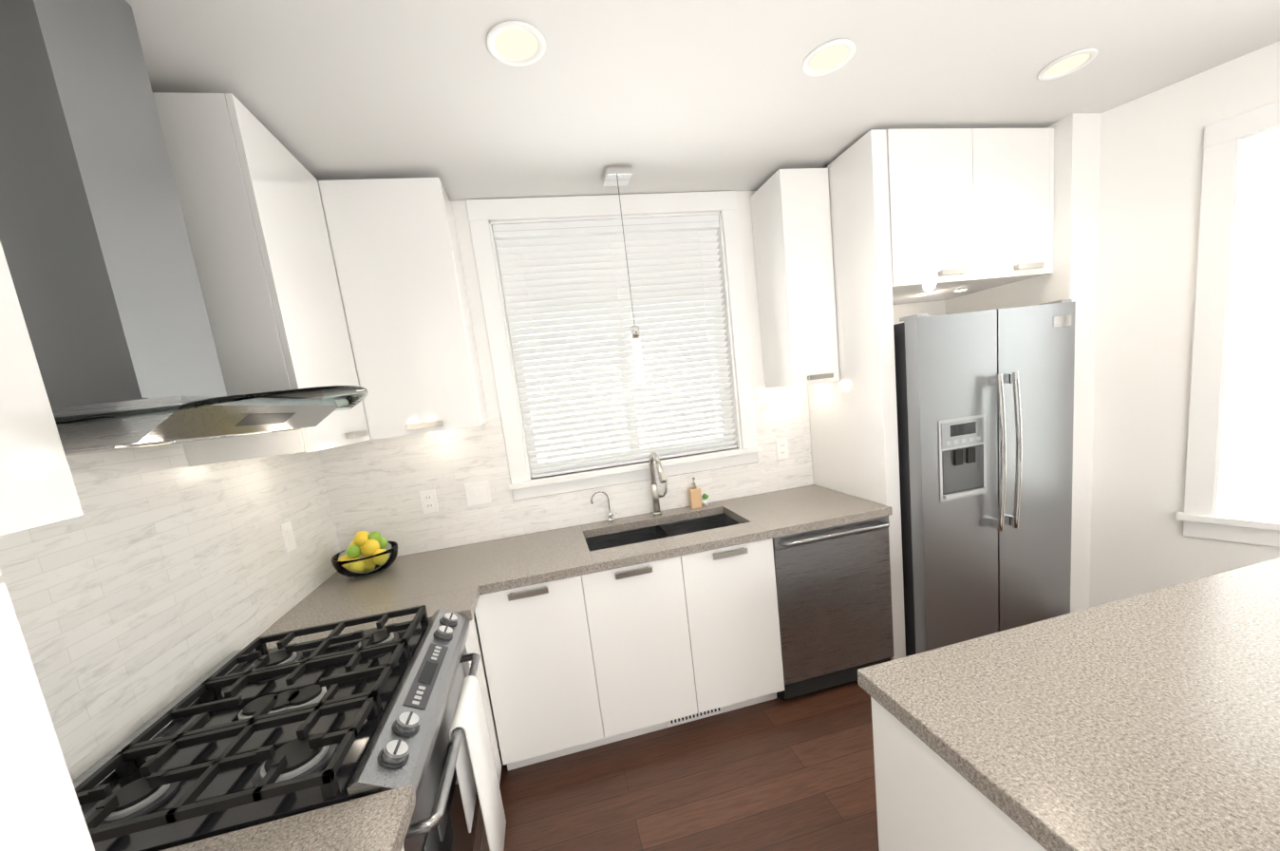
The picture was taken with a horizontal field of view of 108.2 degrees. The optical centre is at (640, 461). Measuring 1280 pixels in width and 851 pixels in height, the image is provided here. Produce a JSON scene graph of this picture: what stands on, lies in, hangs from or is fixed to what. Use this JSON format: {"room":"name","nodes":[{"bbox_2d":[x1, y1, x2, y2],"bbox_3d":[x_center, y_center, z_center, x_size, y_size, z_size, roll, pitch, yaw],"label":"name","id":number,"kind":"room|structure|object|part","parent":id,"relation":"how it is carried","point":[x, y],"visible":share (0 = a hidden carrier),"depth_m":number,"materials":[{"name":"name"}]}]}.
{"room":"kitchen","nodes":[
{"label":"kitchen","id":0,"kind":"room"},
{"bbox_2d":[498,679,878,850],"bbox_3d":[2.159,1.377,0.181,6.800,0.100,6.720,-9,9,-11],"label":"floor","id":1,"kind":"structure","parent":0,"point":[778,773],"depth_m":1.87,"materials":[{"name":"brown wood"}]},
{"bbox_2d":[0,567,94,850],"bbox_3d":[-0.601,0.417,-0.305,0.733,2.580,1.220,-9,9,-11],"label":"pantry cabinet","id":2,"kind":"object","parent":1,"relation":"on","point":[40,808],"visible":1,"depth_m":0.32,"materials":[{"name":"white wood"}]},
{"bbox_2d":[72,604,489,850],"bbox_3d":[-0.800,1.033,1.242,0.736,0.966,0.756,-9,9,-11],"label":"range","id":3,"kind":"object","parent":1,"relation":"on","point":[255,731],"visible":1,"depth_m":1.04,"materials":[{"name":"grey metal"}]},
{"bbox_2d":[449,675,506,850],"bbox_3d":[-0.469,0.934,1.360,0.051,0.528,0.230,-9,9,-11],"label":"towel","id":4,"kind":"object","parent":3,"relation":"hanging from","point":[476,770],"visible":0.98,"depth_m":1.32,"materials":[{"name":"white fabric"}]},
{"bbox_2d":[462,612,501,785],"bbox_3d":[-1.005,0.989,2.039,0.698,0.868,0.874,-9,9,-11],"label":"base cabinet","id":5,"kind":"object","parent":1,"relation":"on","point":[473,644],"visible":0.06,"depth_m":1.84,"materials":[{"name":"white wood"}]},
{"bbox_2d":[478,575,607,770],"bbox_3d":[-0.464,0.995,2.280,0.439,0.660,0.638,-9,9,-11],"label":"base cabinet","id":6,"kind":"object","parent":1,"relation":"on","point":[578,663],"depth_m":1.95,"materials":[{"name":"white wood"}]},
{"bbox_2d":[258,484,892,649],"bbox_3d":[-0.110,0.491,2.167,2.629,0.222,0.864,-9,9,-11],"label":"countertop","id":7,"kind":"structure","parent":6,"relation":"on","point":[461,579],"depth_m":2.09,"materials":[{"name":"stone"}]},
{"bbox_2d":[330,530,397,578],"bbox_3d":[-1.266,0.418,2.137,0.270,0.202,0.270,-9,9,-11],"label":"fruit bowl","id":8,"kind":"object","parent":7,"relation":"on","point":[372,551],"visible":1,"depth_m":2.09,"materials":[{"name":"yellow food"}]},
{"bbox_2d":[590,490,617,522],"bbox_3d":[-0.194,0.245,2.511,0.136,0.180,0.036,-9,9,-11],"label":"filter faucet","id":9,"kind":"object","parent":7,"relation":"on","point":[611,518],"visible":1,"depth_m":2.51,"materials":[{"name":"silver metal"}]},
{"bbox_2d":[649,451,667,515],"bbox_3d":[0.123,0.125,2.453,0.107,0.358,0.259,-9,9,-11],"label":"faucet","id":10,"kind":"object","parent":7,"relation":"on","point":[655,495],"visible":1,"depth_m":2.53,"materials":[{"name":"silver metal"}]},
{"bbox_2d":[687,477,702,508],"bbox_3d":[0.309,0.174,2.609,0.060,0.172,0.052,-9,9,-11],"label":"soap dispenser","id":11,"kind":"object","parent":7,"relation":"on","point":[695,496],"visible":0.98,"depth_m":2.60,"materials":[{"name":"brown wood"}]},
{"bbox_2d":[701,493,709,505],"bbox_3d":[0.371,0.216,2.637,0.042,0.067,0.042,-9,9,-11],"label":"plant","id":12,"kind":"object","parent":7,"relation":"on","point":[705,499],"visible":1,"depth_m":2.62,"materials":[{"name":"green plant"}]},
{"bbox_2d":[581,560,702,743],"bbox_3d":[-0.039,0.931,2.365,0.438,0.660,0.638,-9,9,-11],"label":"base cabinet","id":13,"kind":"object","parent":1,"relation":"on","point":[643,633],"depth_m":2.04,"materials":[{"name":"white wood"}]},
{"bbox_2d":[660,545,784,717],"bbox_3d":[0.387,0.867,2.451,0.439,0.660,0.638,-9,9,-11],"label":"base cabinet","id":14,"kind":"object","parent":1,"relation":"on","point":[735,622],"depth_m":2.12,"materials":[{"name":"white wood"}]},
{"bbox_2d":[772,515,893,699],"bbox_3d":[0.893,0.693,2.506,0.609,0.866,0.670,-9,9,-11],"label":"dishwasher","id":15,"kind":"object","parent":1,"relation":"on","point":[834,590],"visible":0.73,"depth_m":2.23,"materials":[{"name":"grey metal"}]},
{"bbox_2d":[807,129,905,660],"bbox_3d":[1.119,-0.204,2.492,0.077,2.580,0.618,-9,9,-11],"label":"panel","id":16,"kind":"object","parent":1,"relation":"on","point":[853,413],"visible":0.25,"depth_m":2.25,"materials":[{"name":"white wood"}]},
{"bbox_2d":[870,696,1047,850],"bbox_3d":[1.521,0.938,0.340,1.566,0.868,1.903,-9,9,-11],"label":"kitchen island","id":17,"kind":"object","parent":1,"relation":"on","point":[928,799],"visible":0.23,"depth_m":0.91,"materials":[{"name":"white wood"}]},
{"bbox_2d":[857,557,1279,850],"bbox_3d":[1.480,0.489,0.267,1.605,0.040,1.946,-9,9,-11],"label":"island countertop","id":18,"kind":"structure","parent":17,"relation":"on","point":[1149,721],"depth_m":0.85,"materials":[{"name":"stone"}]},
{"bbox_2d":[893,299,1075,656],"bbox_3d":[1.676,0.127,2.550,0.883,1.780,0.785,-9,9,-11],"label":"fridge","id":19,"kind":"object","parent":1,"relation":"on","point":[985,404],"visible":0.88,"depth_m":2.21,"materials":[{"name":"grey metal"}]},
{"bbox_3d":[-0.683,1.157,0.645,0.730,0.868,0.470,-9,9,-11],"label":"base cabinet","id":20,"kind":"object","parent":1,"relation":"on","visible":0},
{"bbox_2d":[160,784,415,850],"bbox_3d":[-0.728,0.708,0.580,0.724,0.040,0.470,-9,9,-11],"label":"countertop","id":21,"kind":"structure","parent":20,"relation":"on","point":[379,821],"depth_m":0.80,"materials":[{"name":"stone"}]},
{"bbox_2d":[450,190,945,500],"bbox_3d":[0.384,-0.161,2.728,4.200,2.600,0.140,-9,9,-11],"label":"wall","id":22,"kind":"structure","parent":0,"point":[471,277],"depth_m":2.54,"materials":[{"name":"white paint"}]},
{"bbox_2d":[318,177,488,439],"bbox_3d":[-1.029,-0.653,2.105,0.460,1.050,0.346,-9,9,-11],"label":"upper cabinet","id":23,"kind":"object","parent":22,"relation":"attached to","point":[395,247],"visible":1,"depth_m":1.96,"materials":[{"name":"white wood"}]},
{"bbox_2d":[318,384,813,557],"bbox_3d":[-0.254,0.019,2.532,2.633,0.637,0.012,-9,9,-11],"label":"backsplash","id":24,"kind":"structure","parent":22,"relation":"attached to","point":[376,485],"depth_m":2.41,"materials":[{"name":"tile"}]},
{"bbox_2d":[419,489,438,513],"bbox_3d":[-1.075,0.205,2.363,0.072,0.116,0.008,-9,9,-11],"label":"electrical outlet","id":25,"kind":"object","parent":24,"relation":"attached to","point":[428,499],"visible":1,"depth_m":2.36,"materials":[{"name":"white plastic"}]},
{"bbox_2d":[464,480,491,506],"bbox_3d":[-0.843,0.168,2.409,0.118,0.116,0.010,-9,9,-11],"label":"light switch","id":26,"kind":"object","parent":24,"relation":"attached to","point":[477,493],"visible":1,"depth_m":2.41,"materials":[{"name":"white"}]},
{"bbox_2d":[775,438,789,459],"bbox_3d":[0.846,-0.073,2.752,0.072,0.116,0.008,-9,9,-11],"label":"electrical outlet","id":27,"kind":"object","parent":24,"relation":"attached to","point":[781,444],"visible":1,"depth_m":2.75,"materials":[{"name":"white plastic"}]},
{"bbox_2d":[465,190,762,500],"bbox_3d":[-0.084,-0.635,2.537,1.435,1.496,0.180,-9,9,-11],"label":"window","id":28,"kind":"structure","parent":22,"relation":"in","point":[522,484],"depth_m":2.51,"materials":[{"name":"white paint"}]},
{"bbox_3d":[-0.097,-0.636,2.601,1.201,1.293,0.040,-9,9,-11],"label":"back window sash","id":29,"kind":"part","parent":28,"relation":"part of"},
{"bbox_2d":[492,214,736,478],"bbox_3d":[-0.083,-0.629,2.535,1.193,1.287,0.065,-9,9,-11],"label":"window blind","id":30,"kind":"object","parent":28,"relation":"attached to","point":[555,270],"visible":0.92,"depth_m":2.51,"materials":[{"name":"white plastic"}]},
{"bbox_2d":[750,168,839,387],"bbox_3d":[0.832,-0.932,2.480,0.266,1.050,0.346,-9,9,-11],"label":"upper cabinet","id":31,"kind":"object","parent":22,"relation":"attached to","point":[791,226],"visible":1,"depth_m":2.36,"materials":[{"name":"white wood"}]},
{"bbox_2d":[886,127,1054,304],"bbox_3d":[1.490,-1.215,2.433,0.909,0.664,0.651,-9,9,-11],"label":"upper cabinet","id":32,"kind":"object","parent":22,"relation":"attached to","point":[971,210],"visible":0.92,"depth_m":2.14,"materials":[{"name":"white wood"}]},
{"bbox_2d":[125,0,1279,201],"bbox_3d":[1.840,-1.275,-0.212,6.800,0.100,6.720,-9,9,-11],"label":"ceiling","id":33,"kind":"structure","parent":0,"point":[687,95],"depth_m":1.56,"materials":[{"name":"white paint"}]},
{"bbox_2d":[486,20,545,66],"bbox_3d":[-0.352,-1.183,1.318,0.168,0.007,0.168,-9,9,-11],"label":"recessed light","id":34,"kind":"object","parent":33,"relation":"in","point":[516,43],"visible":1,"depth_m":1.31,"materials":[{"name":"white paint"}]},
{"bbox_2d":[602,165,645,384],"bbox_3d":[-0.051,-0.860,2.217,0.120,0.974,0.120,-9,9,-11],"label":"pendant light","id":35,"kind":"object","parent":33,"relation":"hanging from","point":[617,176],"visible":1,"depth_m":2.20,"materials":[{"name":"silver metal"}]},
{"bbox_2d":[801,38,856,76],"bbox_3d":[0.624,-1.333,1.535,0.168,0.007,0.168,-9,9,-11],"label":"recessed light","id":36,"kind":"object","parent":33,"relation":"in","point":[829,57],"visible":1,"depth_m":1.53,"materials":[{"name":"white paint"}]},
{"bbox_2d":[1036,47,1098,80],"bbox_3d":[1.593,-1.478,1.730,0.168,0.007,0.168,-9,9,-11],"label":"recessed light","id":37,"kind":"object","parent":33,"relation":"in","point":[1068,64],"visible":1,"depth_m":1.73,"materials":[{"name":"white paint"}]},
{"bbox_2d":[944,112,1100,612],"bbox_3d":[2.231,-0.375,2.675,0.375,2.600,0.700,-9,9,-11],"label":"wall","id":38,"kind":"structure","parent":0,"point":[1077,151],"depth_m":2.26,"materials":[{"name":"white paint"}]},
{"bbox_2d":[1089,40,1279,607],"bbox_3d":[3.633,-0.222,0.501,0.120,2.600,4.650,-12,10,-34],"label":"wall","id":39,"kind":"structure","parent":0,"point":[1151,155],"depth_m":2.14,"materials":[{"name":"white paint"}]},
{"bbox_2d":[1175,100,1279,546],"bbox_3d":[2.839,-0.488,1.517,0.145,1.755,1.360,-12,10,-34],"label":"window","id":40,"kind":"structure","parent":39,"relation":"in","point":[1215,272],"depth_m":1.98,"materials":[{"name":"white paint"}]},
{"bbox_2d":[1219,127,1279,514],"bbox_3d":[2.844,-0.509,1.519,0.048,1.537,1.126,-12,10,-34],"label":"window blind","id":41,"kind":"object","parent":40,"relation":"attached to","point":[1261,141],"visible":1,"depth_m":1.94,"materials":[{"name":"white plastic"}]},
{"bbox_3d":[-0.916,0.519,-0.805,0.100,2.600,6.320,-9,9,-11],"label":"wall","id":42,"kind":"structure","parent":0,"visible":0},
{"bbox_2d":[0,241,83,536],"bbox_3d":[-1.046,-0.393,0.387,0.376,1.082,0.490,-9,9,-11],"label":"upper cabinet","id":43,"kind":"object","parent":42,"relation":"attached to","point":[37,487],"visible":1,"depth_m":0.67,"materials":[{"name":"white wood"}]},
{"bbox_2d":[0,442,341,781],"bbox_3d":[-1.363,-0.182,1.176,0.012,1.690,2.098,-9,9,-11],"label":"backsplash","id":44,"kind":"structure","parent":42,"relation":"attached to","point":[151,582],"depth_m":1.23,"materials":[{"name":"tile"}]},
{"bbox_2d":[280,520,297,552],"bbox_3d":[-1.419,0.304,1.873,0.010,0.116,0.072,-9,9,-11],"label":"light switch","id":45,"kind":"object","parent":44,"relation":"attached to","point":[288,536],"visible":1,"depth_m":1.86,"materials":[{"name":"white plastic"}]},
{"bbox_2d":[0,0,368,455],"bbox_3d":[-1.052,-0.545,1.018,0.631,1.003,0.755,-9,9,-11],"label":"range hood","id":46,"kind":"object","parent":42,"relation":"attached to","point":[95,243],"visible":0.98,"depth_m":0.91,"materials":[{"name":"silver metal"}]},
{"bbox_2d":[152,92,371,466],"bbox_3d":[-1.353,-0.566,1.785,0.376,1.050,0.850,-9,9,-11],"label":"upper cabinet","id":47,"kind":"object","parent":42,"relation":"attached to","point":[249,192],"visible":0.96,"depth_m":1.42,"materials":[{"name":"white wood"}]},
{"label":"outside","id":48,"kind":"structure","parent":0,"visible":0},
{"bbox_2d":[1219,145,1279,508],"bbox_3d":[3.092,-0.310,1.706,0.010,2.750,1.750,-12,10,-34],"label":"sky","id":49,"kind":"structure","parent":48,"point":[1262,154],"depth_m":2.06,"materials":[{"name":"white"}]}
]}

